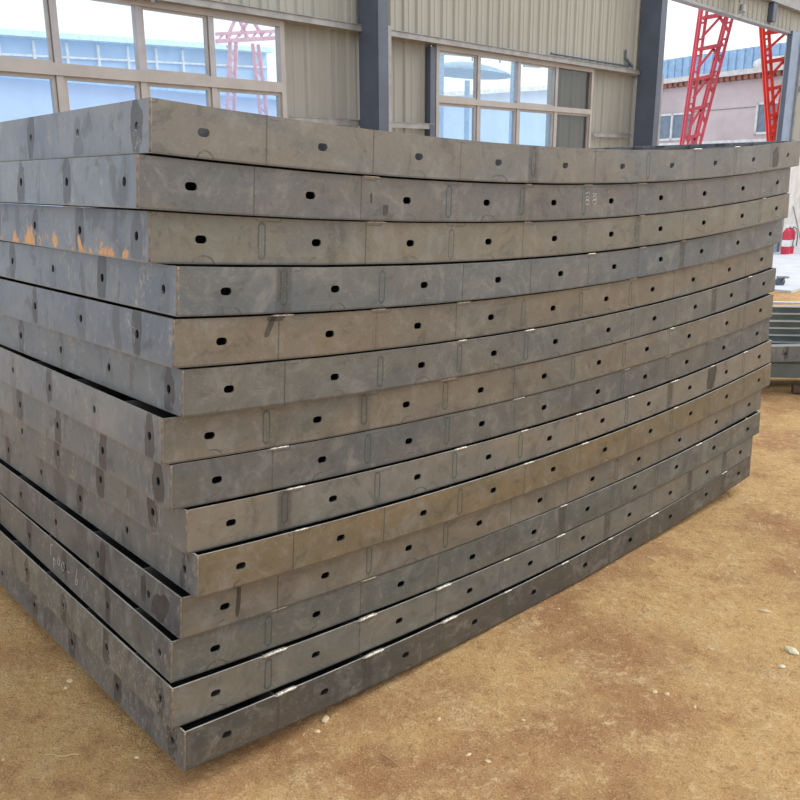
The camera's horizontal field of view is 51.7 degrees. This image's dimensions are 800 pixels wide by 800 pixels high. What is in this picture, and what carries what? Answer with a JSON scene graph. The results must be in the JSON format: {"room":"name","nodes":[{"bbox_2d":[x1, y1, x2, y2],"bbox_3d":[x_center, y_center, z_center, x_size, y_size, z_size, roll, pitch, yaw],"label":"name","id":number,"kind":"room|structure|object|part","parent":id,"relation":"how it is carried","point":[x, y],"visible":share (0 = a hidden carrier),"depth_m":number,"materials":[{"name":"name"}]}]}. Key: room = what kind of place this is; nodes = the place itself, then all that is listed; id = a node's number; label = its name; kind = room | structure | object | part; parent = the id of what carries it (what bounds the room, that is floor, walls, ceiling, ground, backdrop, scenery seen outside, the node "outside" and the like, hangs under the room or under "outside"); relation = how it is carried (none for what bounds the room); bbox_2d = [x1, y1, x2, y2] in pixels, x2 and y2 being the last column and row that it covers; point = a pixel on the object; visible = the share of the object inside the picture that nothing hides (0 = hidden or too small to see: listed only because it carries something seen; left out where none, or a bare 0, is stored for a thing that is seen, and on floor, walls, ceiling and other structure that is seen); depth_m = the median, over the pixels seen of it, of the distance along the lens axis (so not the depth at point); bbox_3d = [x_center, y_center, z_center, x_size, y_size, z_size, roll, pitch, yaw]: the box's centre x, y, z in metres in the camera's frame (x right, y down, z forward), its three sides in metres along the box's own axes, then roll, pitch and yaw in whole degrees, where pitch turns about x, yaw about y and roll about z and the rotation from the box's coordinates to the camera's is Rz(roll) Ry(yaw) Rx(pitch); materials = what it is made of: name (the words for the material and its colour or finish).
{"room":"steel fabrication workshop","nodes":[
{"label":"steel fabrication workshop","id":0,"kind":"room"},
{"bbox_2d":[0,248,799,799],"bbox_3d":[7.483,-4.349,22.650,75.000,0.060,74.000,0,15,0],"label":"ground","id":1,"kind":"structure","parent":0,"point":[659,634],"depth_m":2.69,"materials":[{"name":"brown soil"}]},
{"bbox_2d":[45,753,78,756],"bbox_3d":[-1.006,1.056,2.453,0.101,0.004,0.014,0,15,0],"label":"straw","id":2,"kind":"object","parent":1,"relation":"on","point":[50,753],"visible":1,"depth_m":2.45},
{"bbox_2d":[321,715,328,722],"bbox_3d":[-0.238,1.012,2.620,0.027,0.013,0.034,7,17,26],"label":"pebble","id":3,"kind":"object","parent":1,"relation":"on","point":[324,718],"visible":1,"depth_m":2.61,"materials":[{"name":"beige stone"}]},
{"bbox_2d":[358,0,391,131],"bbox_3d":[-0.288,-4.235,8.795,0.440,6.996,0.440,0,15,0],"label":"steel column","id":4,"kind":"structure","parent":1,"relation":"on","point":[375,54],"depth_m":8.89,"materials":[{"name":"grey metal"}]},
{"bbox_3d":[-0.335,-4.195,8.755,0.272,6.900,0.008,13,20,42],"label":"plate","id":5,"kind":"part","parent":4,"relation":"part of","materials":[{"name":"blue paint"}]},
{"bbox_2d":[0,456,750,771],"bbox_3d":[0.021,0.524,4.058,3.433,0.197,1.897,-14,20,-41],"label":"panel","id":6,"kind":"object","parent":1,"relation":"on","point":[193,744],"visible":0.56,"depth_m":2.80,"materials":[{"name":"metal"}]},
{"bbox_3d":[-1.232,0.790,2.929,0.016,0.120,1.888,-14,20,-41],"label":"plate","id":7,"kind":"part","parent":6,"relation":"part of","materials":[{"name":"metal"}]},
{"bbox_2d":[0,437,752,728],"bbox_3d":[0.009,0.400,4.028,3.433,0.207,1.897,-13,20,-41],"label":"panel","id":8,"kind":"object","parent":6,"relation":"on","point":[192,698],"visible":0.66,"depth_m":2.75,"materials":[{"name":"metal"}]},
{"bbox_3d":[-1.253,0.661,2.909,0.016,0.120,1.888,-13,20,-41],"label":"plate","id":9,"kind":"part","parent":8,"relation":"part of","materials":[{"name":"metal"}]},
{"bbox_2d":[0,411,759,682],"bbox_3d":[0.029,0.273,4.017,3.433,0.202,1.893,-13,20,-40],"label":"panel","id":10,"kind":"object","parent":8,"relation":"on","point":[176,659],"visible":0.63,"depth_m":2.76,"materials":[{"name":"metal"}]},
{"bbox_3d":[-1.246,0.531,2.911,0.016,0.120,1.888,-13,20,-40],"label":"plate","id":11,"kind":"part","parent":10,"relation":"part of","materials":[{"name":"metal"}]},
{"bbox_2d":[0,389,761,639],"bbox_3d":[0.042,0.148,4.003,3.433,0.200,1.893,-13,20,-41],"label":"panel","id":12,"kind":"object","parent":10,"relation":"on","point":[185,616],"visible":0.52,"depth_m":2.72,"materials":[{"name":"metal"}]},
{"bbox_3d":[-1.221,0.411,2.884,0.016,0.120,1.888,-13,20,-41],"label":"plate","id":13,"kind":"part","parent":12,"relation":"part of","materials":[{"name":"metal"}]},
{"bbox_2d":[0,363,770,598],"bbox_3d":[0.085,0.025,3.973,3.433,0.200,1.892,-14,20,-41],"label":"panel","id":14,"kind":"object","parent":12,"relation":"on","point":[203,573],"visible":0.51,"depth_m":2.72,"materials":[{"name":"metal"}]},
{"bbox_3d":[-1.173,0.292,2.850,0.016,0.120,1.888,-14,20,-41],"label":"plate","id":15,"kind":"part","parent":14,"relation":"part of","materials":[{"name":"metal"}]},
{"bbox_2d":[0,340,771,553],"bbox_3d":[0.071,-0.098,3.949,3.433,0.205,1.893,-13,20,-41],"label":"panel","id":16,"kind":"object","parent":14,"relation":"on","point":[192,529],"visible":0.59,"depth_m":2.70,"materials":[{"name":"metal"}]},
{"bbox_3d":[-1.193,0.170,2.833,0.016,0.120,1.888,-14,20,-41],"label":"plate","id":17,"kind":"part","parent":16,"relation":"part of","materials":[{"name":"metal"}]},
{"bbox_2d":[0,318,769,510],"bbox_3d":[0.042,-0.215,3.906,3.433,0.198,1.892,-13,20,-41],"label":"panel","id":18,"kind":"object","parent":16,"relation":"on","point":[174,486],"visible":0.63,"depth_m":2.62,"materials":[{"name":"metal"}]},
{"bbox_3d":[-1.221,0.049,2.788,0.016,0.120,1.888,-13,20,-41],"label":"plate","id":19,"kind":"part","parent":18,"relation":"part of","materials":[{"name":"metal"}]},
{"bbox_2d":[0,294,773,464],"bbox_3d":[0.037,-0.333,3.864,3.433,0.197,1.892,-13,20,-40],"label":"panel","id":20,"kind":"object","parent":18,"relation":"on","point":[161,436],"visible":0.48,"depth_m":2.58,"materials":[{"name":"metal"}]},
{"bbox_3d":[-1.230,-0.072,2.749,0.016,0.120,1.888,-13,20,-40],"label":"plate","id":21,"kind":"part","parent":20,"relation":"part of","materials":[{"name":"metal"}]},
{"bbox_2d":[0,268,775,416],"bbox_3d":[0.065,-0.461,3.849,3.433,0.204,1.893,-14,20,-41],"label":"panel","id":22,"kind":"object","parent":20,"relation":"on","point":[201,390],"visible":0.49,"depth_m":2.56,"materials":[{"name":"metal"}]},
{"bbox_3d":[-1.184,-0.190,2.717,0.016,0.120,1.888,-14,20,-41],"label":"plate","id":23,"kind":"part","parent":22,"relation":"part of","materials":[{"name":"metal"}]},
{"bbox_2d":[0,245,773,367],"bbox_3d":[0.044,-0.579,3.808,3.433,0.196,1.893,-14,20,-42],"label":"panel","id":24,"kind":"object","parent":22,"relation":"on","point":[170,341],"visible":0.59,"depth_m":2.49,"materials":[{"name":"metal"}]},
{"bbox_3d":[-1.197,-0.310,2.667,0.016,0.120,1.888,-14,20,-42],"label":"plate","id":25,"kind":"part","parent":24,"relation":"part of","materials":[{"name":"metal"}]},
{"bbox_2d":[0,219,782,316],"bbox_3d":[0.069,-0.703,3.778,3.433,0.197,1.893,-14,20,-41],"label":"panel","id":26,"kind":"object","parent":24,"relation":"on","point":[178,290],"visible":0.68,"depth_m":2.46,"materials":[{"name":"metal"}]},
{"bbox_3d":[-1.178,-0.434,2.643,0.016,0.120,1.888,-14,20,-41],"label":"plate","id":27,"kind":"part","parent":26,"relation":"part of","materials":[{"name":"metal"}]},
{"bbox_2d":[0,193,789,264],"bbox_3d":[0.052,-0.821,3.728,3.433,0.196,1.892,-13,20,-40],"label":"panel","id":28,"kind":"object","parent":26,"relation":"on","point":[147,236],"visible":0.75,"depth_m":2.43,"materials":[{"name":"metal"}]},
{"bbox_3d":[-1.218,-0.560,2.618,0.016,0.120,1.888,-13,20,-40],"label":"plate","id":29,"kind":"part","parent":28,"relation":"part of","materials":[{"name":"metal"}]},
{"bbox_3d":[-0.578,-0.999,4.407,3.421,0.195,0.005,-13,20,-40],"label":"curved plate","id":30,"kind":"part","parent":28,"relation":"part of","materials":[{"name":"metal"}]},
{"bbox_2d":[0,154,790,221],"bbox_3d":[0.035,-0.935,3.667,3.433,0.201,1.892,-13,20,-41],"label":"panel","id":31,"kind":"object","parent":28,"relation":"on","point":[132,181],"visible":0.89,"depth_m":2.33,"materials":[{"name":"metal"}]},
{"bbox_3d":[-1.230,-0.674,2.550,0.016,0.120,1.888,-13,20,-41],"label":"plate","id":32,"kind":"part","parent":31,"relation":"part of","materials":[{"name":"metal"}]},
{"bbox_2d":[0,97,799,182],"bbox_3d":[0.074,-1.060,3.651,3.433,0.199,1.892,-13,20,-40],"label":"panel","id":33,"kind":"object","parent":31,"relation":"on","point":[150,126],"visible":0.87,"depth_m":2.33,"materials":[{"name":"metal"}]},
{"bbox_3d":[-1.194,-0.797,2.538,0.016,0.120,1.888,-13,20,-40],"label":"plate","id":34,"kind":"part","parent":33,"relation":"part of","materials":[{"name":"metal"}]},
{"bbox_3d":[1.340,-1.397,4.748,0.016,0.120,1.888,-13,20,-40],"label":"plate","id":35,"kind":"part","parent":33,"relation":"part of","materials":[{"name":"metal"}]},
{"bbox_3d":[1.321,-1.156,4.823,0.016,0.120,1.888,-13,20,-40],"label":"plate","id":36,"kind":"part","parent":28,"relation":"part of","materials":[{"name":"metal"}]},
{"bbox_3d":[1.312,-0.804,4.967,0.016,0.120,1.888,-14,20,-41],"label":"plate","id":37,"kind":"part","parent":22,"relation":"part of","materials":[{"name":"metal"}]},
{"bbox_3d":[1.302,-0.668,4.963,0.016,0.120,1.888,-13,20,-40],"label":"plate","id":38,"kind":"part","parent":20,"relation":"part of","materials":[{"name":"metal"}]},
{"bbox_3d":[1.332,-0.436,5.052,0.016,0.120,1.888,-13,20,-41],"label":"plate","id":39,"kind":"part","parent":16,"relation":"part of","materials":[{"name":"metal"}]},
{"bbox_3d":[1.341,-0.314,5.082,0.016,0.120,1.888,-14,20,-41],"label":"plate","id":40,"kind":"part","parent":14,"relation":"part of","materials":[{"name":"metal"}]},
{"bbox_3d":[1.301,-0.059,5.109,0.016,0.120,1.888,-13,20,-40],"label":"plate","id":41,"kind":"part","parent":10,"relation":"part of","materials":[{"name":"metal"}]},
{"bbox_2d":[380,754,396,765],"bbox_3d":[-0.034,1.061,2.435,0.008,0.008,0.069,-14,20,-41],"label":"twig","id":42,"kind":"object","parent":1,"relation":"on","point":[384,756],"visible":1,"depth_m":2.43,"materials":[{"name":"brown wood"}]},
{"bbox_2d":[633,0,667,146],"bbox_3d":[3.987,-5.441,13.134,0.454,7.065,0.440,0,15,0],"label":"steel column","id":43,"kind":"structure","parent":1,"relation":"on","point":[649,91],"depth_m":13.11,"materials":[{"name":"grey metal"}]},
{"bbox_2d":[758,609,771,612],"bbox_3d":[1.445,0.834,3.268,0.055,0.013,0.019,6,16,22],"label":"pebble","id":44,"kind":"object","parent":1,"relation":"on","point":[761,610],"visible":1,"depth_m":3.26,"materials":[{"name":"beige stone"}]},
{"bbox_2d":[775,276,788,284],"bbox_3d":[6.018,-1.872,13.012,0.190,0.155,0.120,0,15,0],"label":"caster wheel","id":45,"kind":"object","parent":1,"relation":"on","point":[780,280],"visible":0.91,"depth_m":12.98,"materials":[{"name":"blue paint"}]},
{"bbox_2d":[780,225,793,253],"bbox_3d":[8.605,-3.550,18.324,0.227,0.670,0.193,0,15,0],"label":"fire extinguisher","id":46,"kind":"object","parent":1,"relation":"on","point":[787,234],"visible":0.92,"depth_m":18.26,"materials":[{"name":"red metal"}]},
{"bbox_2d":[785,646,798,654],"bbox_3d":[1.415,0.905,2.976,0.038,0.020,0.060,-6,16,-22],"label":"pebble","id":47,"kind":"object","parent":1,"relation":"on","point":[791,650],"visible":1,"depth_m":2.97,"materials":[{"name":"stone"}]},
{"bbox_2d":[788,224,797,253],"bbox_3d":[8.770,-3.596,18.492,0.227,0.670,0.193,0,15,0],"label":"fire extinguisher","id":48,"kind":"object","parent":1,"relation":"on","point":[792,226],"visible":0.52,"depth_m":18.41,"materials":[{"name":"red metal"}]},
{"bbox_2d":[791,384,799,392],"bbox_3d":[3.435,-0.086,6.505,0.641,0.075,0.050,2,15,10],"label":"bar","id":49,"kind":"object","parent":1,"relation":"on","point":[795,388],"visible":1,"depth_m":6.53,"materials":[{"name":"brown metal"}]},
{"bbox_2d":[793,206,799,237],"bbox_3d":[9.376,-4.037,19.425,0.382,1.028,0.030,-1,15,-1],"label":"pole","id":50,"kind":"object","parent":1,"relation":"on","point":[793,206],"visible":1,"depth_m":19.37,"materials":[{"name":"grey metal"}]},
{"bbox_3d":[4.659,-0.157,6.746,0.120,0.090,0.790,0,15,0],"label":"bearer","id":51,"kind":"object","parent":1,"relation":"on","visible":0},
{"bbox_2d":[769,361,799,377],"bbox_3d":[4.713,-0.207,6.438,4.200,0.115,0.101,1,15,6],"label":"steel plate","id":52,"kind":"object","parent":51,"relation":"on","point":[788,369],"visible":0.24,"depth_m":6.56,"materials":[{"name":"grey metal"}]},
{"bbox_2d":[770,344,799,361],"bbox_3d":[4.689,-0.390,6.307,4.202,0.266,0.100,1,15,6],"label":"steel plate","id":53,"kind":"object","parent":52,"relation":"on","point":[777,350],"visible":0.44,"depth_m":6.45,"materials":[{"name":"grey metal"}]},
{"bbox_3d":[3.824,-0.352,6.884,2.150,0.222,0.320,0,15,0],"label":"block","id":54,"kind":"object","parent":51,"relation":"on","visible":0},
{"bbox_2d":[772,342,799,343],"bbox_3d":[4.962,-0.393,6.465,4.500,0.057,0.077,2,15,7],"label":"channel","id":55,"kind":"object","parent":54,"relation":"on","point":[772,342],"visible":0.02,"depth_m":6.65,"materials":[{"name":"grey metal"}]},
{"bbox_2d":[768,335,799,342],"bbox_3d":[5.031,-0.450,6.450,4.500,0.057,0.077,2,15,7],"label":"channel","id":56,"kind":"object","parent":55,"relation":"on","point":[775,338],"visible":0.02,"depth_m":6.70,"materials":[{"name":"grey metal"}]},
{"bbox_2d":[769,328,799,334],"bbox_3d":[5.001,-0.505,6.435,4.500,0.057,0.077,2,15,7],"label":"channel","id":57,"kind":"object","parent":56,"relation":"on","point":[772,331],"visible":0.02,"depth_m":6.68,"materials":[{"name":"grey metal"}]},
{"bbox_2d":[769,321,799,327],"bbox_3d":[4.951,-0.561,6.420,4.500,0.057,0.077,2,15,7],"label":"channel","id":58,"kind":"object","parent":57,"relation":"on","point":[773,324],"visible":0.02,"depth_m":6.66,"materials":[{"name":"grey metal"}]},
{"bbox_2d":[770,314,799,320],"bbox_3d":[5.021,-0.618,6.405,4.500,0.057,0.077,2,15,7],"label":"channel","id":59,"kind":"object","parent":58,"relation":"on","point":[775,317],"visible":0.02,"depth_m":6.66,"materials":[{"name":"grey metal"}]},
{"bbox_2d":[772,305,799,313],"bbox_3d":[4.980,-0.674,6.390,4.500,0.057,0.077,2,15,7],"label":"channel","id":60,"kind":"object","parent":59,"relation":"on","point":[777,309],"visible":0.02,"depth_m":6.63,"materials":[{"name":"grey metal"}]},
{"bbox_2d":[773,301,799,303],"bbox_3d":[3.445,-0.781,6.591,1.106,0.041,0.050,-2,15,-5],"label":"rod","id":61,"kind":"object","parent":60,"relation":"on","point":[782,302],"visible":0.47,"depth_m":6.55,"materials":[{"name":"grey metal"}]},
{"bbox_2d":[284,23,636,147],"bbox_3d":[1.319,-3.516,11.171,0.100,2.206,7.400,13,20,42],"label":"wall","id":62,"kind":"structure","parent":0,"point":[322,65],"depth_m":9.64,"materials":[{"name":"beige metal"}]},
{"bbox_2d":[392,121,431,128],"bbox_3d":[0.088,-3.241,9.728,0.012,0.077,0.980,13,20,42],"label":"trim","id":63,"kind":"structure","parent":62,"relation":"attached to","point":[394,124],"depth_m":9.77,"materials":[{"name":"beige metal"}]},
{"bbox_2d":[426,46,435,136],"bbox_3d":[0.373,-3.195,10.096,0.070,2.096,0.090,13,20,42],"label":"trim","id":64,"kind":"structure","parent":62,"relation":"attached to","point":[430,51],"depth_m":9.92,"materials":[{"name":"blue paint"}]},
{"bbox_2d":[432,44,594,147],"bbox_3d":[1.652,-3.592,11.395,0.080,2.145,3.600,13,20,42],"label":"window","id":65,"kind":"structure","parent":62,"relation":"in","point":[475,103],"depth_m":11.12,"materials":[{"name":"beige metal"}]},
{"bbox_3d":[0.707,-3.032,10.518,0.040,1.408,0.750,13,20,42],"label":"sash","id":66,"kind":"part","parent":65,"relation":"part of","materials":[{"name":"glass"}]},
{"bbox_3d":[0.703,-4.029,10.253,0.040,0.533,0.750,13,20,42],"label":"sash","id":67,"kind":"part","parent":65,"relation":"part of","materials":[{"name":"clear glass"}]},
{"bbox_3d":[1.288,-3.200,11.108,0.040,1.409,0.800,13,20,42],"label":"sash","id":68,"kind":"part","parent":65,"relation":"part of","materials":[{"name":"glass"}]},
{"bbox_3d":[1.900,-3.378,11.729,0.040,1.409,0.840,13,20,42],"label":"sash","id":69,"kind":"part","parent":65,"relation":"part of","materials":[{"name":"glass"}]},
{"bbox_3d":[1.896,-4.376,11.464,0.040,0.534,0.840,13,20,42],"label":"sash","id":70,"kind":"part","parent":65,"relation":"part of","materials":[{"name":"clear glass"}]},
{"bbox_3d":[2.543,-3.565,12.382,0.040,1.410,0.890,13,20,42],"label":"sash","id":71,"kind":"part","parent":65,"relation":"part of","materials":[{"name":"beige metal"}]},
{"bbox_2d":[216,0,799,247],"bbox_3d":[7.232,-6.569,16.815,0.230,7.391,44.000,13,20,42],"label":"wall","id":72,"kind":"structure","parent":0,"point":[602,30],"depth_m":11.30,"materials":[{"name":"beige metal"}]},
{"bbox_2d":[0,0,286,206],"bbox_3d":[-2.689,-2.332,6.991,0.080,2.153,4.380,13,20,42],"label":"window","id":73,"kind":"structure","parent":72,"relation":"in","point":[59,73],"depth_m":7.28,"materials":[{"name":"beige metal"}]},
{"bbox_3d":[-3.060,-2.938,6.435,0.040,0.532,0.650,13,20,42],"label":"sash","id":74,"kind":"part","parent":73,"relation":"part of","materials":[{"name":"clear glass"}]},
{"bbox_3d":[-3.056,-1.928,6.704,0.040,1.382,0.650,13,20,42],"label":"sash","id":75,"kind":"part","parent":73,"relation":"part of","materials":[{"name":"glass"}]},
{"bbox_3d":[-2.547,-2.075,7.220,0.040,1.383,0.690,13,20,42],"label":"sash","id":76,"kind":"part","parent":73,"relation":"part of","materials":[{"name":"beige metal"}]},
{"bbox_3d":[-2.689,-2.332,6.991,0.080,2.153,4.380,13,20,42],"label":"frame","id":77,"kind":"part","parent":73,"relation":"part of","materials":[{"name":"beige metal"}]},
{"bbox_3d":[-2.035,-3.235,7.475,0.040,0.532,0.670,13,20,42],"label":"sash","id":78,"kind":"part","parent":73,"relation":"part of","materials":[{"name":"beige metal"}]},
{"bbox_3d":[-2.031,-2.225,7.744,0.040,1.382,0.670,13,20,42],"label":"sash","id":79,"kind":"part","parent":73,"relation":"part of","materials":[{"name":"beige metal"}]},
{"bbox_3d":[-1.487,-2.383,8.295,0.040,1.383,0.770,13,20,42],"label":"sash","id":80,"kind":"part","parent":73,"relation":"part of","materials":[{"name":"clear glass"}]},
{"bbox_2d":[155,0,361,31],"bbox_3d":[-4.101,-2.943,5.173,0.088,0.184,10.720,13,20,42],"label":"trim","id":81,"kind":"structure","parent":72,"relation":"attached to","point":[206,4],"depth_m":8.00,"materials":[{"name":"beige metal"}]},
{"bbox_2d":[290,116,359,125],"bbox_3d":[-0.785,-2.987,8.841,0.012,0.077,1.000,13,20,42],"label":"trim","id":82,"kind":"structure","parent":72,"relation":"attached to","point":[333,121],"depth_m":8.89,"materials":[{"name":"beige metal"}]},
{"bbox_2d":[391,29,640,74],"bbox_3d":[1.794,-4.653,11.155,0.088,0.130,5.860,13,20,42],"label":"trim","id":83,"kind":"structure","parent":72,"relation":"attached to","point":[397,34],"depth_m":10.66,"materials":[{"name":"metal"}]},
{"bbox_2d":[550,50,633,67],"bbox_3d":[2.877,-5.160,12.247,0.082,0.270,2.273,14,20,43],"label":"wall bracket","id":84,"kind":"object","parent":72,"relation":"attached to","point":[629,64],"visible":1,"depth_m":12.42,"materials":[{"name":"grey metal"}]},
{"bbox_3d":[3.599,-5.365,12.969,0.194,0.251,0.047,-9,17,-29],"label":"bracket arm","id":85,"kind":"part","parent":84,"relation":"part of","materials":[{"name":"blue paint"}]},
{"bbox_2d":[594,132,630,137],"bbox_3d":[3.383,-4.197,13.071,0.012,0.079,1.160,13,20,42],"label":"trim","id":86,"kind":"structure","parent":72,"relation":"attached to","point":[596,134],"depth_m":13.04,"materials":[{"name":"beige metal"}]},
{"bbox_2d":[671,0,790,34],"bbox_3d":[6.107,-7.162,15.334,0.140,0.115,6.400,13,20,42],"label":"trim","id":87,"kind":"structure","parent":72,"relation":"attached to","point":[691,3],"depth_m":15.38,"materials":[{"name":"metal"}]},
{"bbox_2d":[738,0,744,13],"bbox_3d":[6.218,-7.333,15.117,0.240,0.447,0.273,6,16,22],"label":"lamp","id":88,"kind":"object","parent":72,"relation":"attached to","point":[742,6],"visible":1,"depth_m":15.15,"materials":[{"name":"metal"}]},
{"bbox_2d":[767,2,777,22],"bbox_3d":[7.462,-8.756,16.257,0.096,2.402,0.200,13,20,42],"label":"trim","id":89,"kind":"structure","parent":72,"relation":"attached to","point":[772,13],"depth_m":16.46,"materials":[{"name":"blue paint"}]},
{"bbox_2d":[764,0,799,12],"bbox_3d":[7.348,-7.969,16.324,0.116,0.634,44.000,13,20,42],"label":"trim","id":90,"kind":"structure","parent":72,"relation":"attached to","point":[792,5],"depth_m":16.93,"materials":[{"name":"beige metal"}]},
{"bbox_2d":[773,31,799,251],"bbox_3d":[8.533,-5.610,18.267,0.753,4.681,0.151,-13,19,-39],"label":"door","id":91,"kind":"structure","parent":72,"relation":"in","point":[790,87],"depth_m":17.89,"materials":[{"name":"blue paint"}]},
{"label":"outside","id":92,"kind":"structure","parent":0,"visible":0},
{"bbox_3d":[-13.162,-8.642,39.131,112.225,0.042,113.691,0,15,0],"label":"floor","id":93,"kind":"structure","parent":92,"visible":0},
{"bbox_2d":[0,28,272,95],"bbox_3d":[-18.349,-9.737,29.657,6.500,7.855,30.000,13,20,42],"label":"building","id":94,"kind":"structure","parent":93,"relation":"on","point":[79,49],"depth_m":32.56,"materials":[{"name":"white"}]},
{"bbox_2d":[0,76,276,207],"bbox_3d":[-13.986,-6.749,23.326,6.300,4.450,28.600,13,20,42],"label":"building","id":95,"kind":"structure","parent":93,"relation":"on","point":[20,97],"depth_m":23.76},
{"bbox_2d":[215,21,274,115],"bbox_3d":[-4.242,-7.624,23.431,0.127,6.031,2.531,13,20,42],"label":"lattice tower","id":96,"kind":"structure","parent":93,"relation":"on","point":[258,30],"depth_m":22.78,"materials":[{"name":"metal"}]},
{"bbox_3d":[-4.282,-10.220,22.708,0.070,0.641,1.256,13,20,42],"label":"head frame","id":97,"kind":"part","parent":96,"relation":"part of","materials":[{"name":"red paint"}]},
{"bbox_2d":[439,53,540,143],"bbox_3d":[2.873,-11.763,35.034,2.642,8.000,6.703,13,20,42],"label":"canopy","id":98,"kind":"object","parent":93,"relation":"on","point":[459,69],"visible":0.49,"depth_m":33.43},
{"bbox_3d":[1.592,-11.008,32.214,0.200,8.000,0.320,0,15,0],"label":"post","id":99,"kind":"part","parent":98,"relation":"part of","materials":[{"name":"metal"}]},
{"bbox_3d":[2.698,-10.103,33.656,0.200,5.500,0.120,0,15,0],"label":"post","id":100,"kind":"part","parent":98,"relation":"part of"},
{"bbox_3d":[3.791,-14.063,33.512,0.085,0.780,6.703,13,20,42],"label":"catwalk rail","id":101,"kind":"part","parent":98,"relation":"part of","materials":[{"name":"white metal"}]},
{"bbox_3d":[4.828,-11.172,35.700,0.200,6.500,0.420,0,15,0],"label":"post","id":102,"kind":"part","parent":98,"relation":"part of","materials":[{"name":"white metal"}]},
{"bbox_2d":[443,85,546,145],"bbox_3d":[2.774,-14.281,45.869,8.800,7.300,19.500,13,20,42],"label":"shed","id":103,"kind":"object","parent":93,"relation":"on","point":[494,127],"visible":0.14,"depth_m":42.34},
{"bbox_2d":[679,9,733,144],"bbox_3d":[7.408,-7.156,19.892,1.426,6.968,0.260,0,15,0],"label":"crane leg","id":104,"kind":"object","parent":93,"relation":"on","point":[708,78],"visible":0.48,"depth_m":19.68,"materials":[{"name":"red paint"}]},
{"bbox_2d":[659,42,785,145],"bbox_3d":[15.076,-8.476,26.966,8.300,5.700,13.900,-10,18,-33],"label":"building","id":105,"kind":"structure","parent":93,"relation":"on","point":[736,115],"depth_m":26.65,"materials":[{"name":"pink paint"}]},
{"bbox_3d":[9.046,-9.500,28.785,0.015,0.750,2.660,-10,18,-33],"label":"pane","id":106,"kind":"part","parent":105,"relation":"part of","materials":[{"name":"grey glass"}]},
{"bbox_3d":[12.044,-9.896,24.474,1.000,0.150,13.900,-10,18,-33],"label":"cornice","id":107,"kind":"part","parent":105,"relation":"part of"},
{"bbox_2d":[753,59,760,67],"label":"roof vent","id":108,"kind":"object","parent":105,"relation":"on","point":[757,63],"depth_m":25.66,"materials":[{"name":"white metal"}]},
{"bbox_3d":[12.075,-8.436,24.430,0.015,0.810,3.240,-10,18,-33],"label":"pane","id":109,"kind":"part","parent":105,"relation":"part of","materials":[{"name":"grey glass"}]},
{"bbox_2d":[767,55,784,65],"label":"roof vent","id":110,"kind":"object","parent":105,"relation":"on","point":[776,63],"depth_m":25.16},
{"bbox_2d":[759,27,786,141],"bbox_3d":[8.935,-7.156,19.893,1.474,6.981,0.260,0,15,0],"label":"crane leg","id":111,"kind":"object","parent":93,"relation":"on","point":[771,130],"visible":0.28,"depth_m":19.72,"materials":[{"name":"red paint"}]}
]}

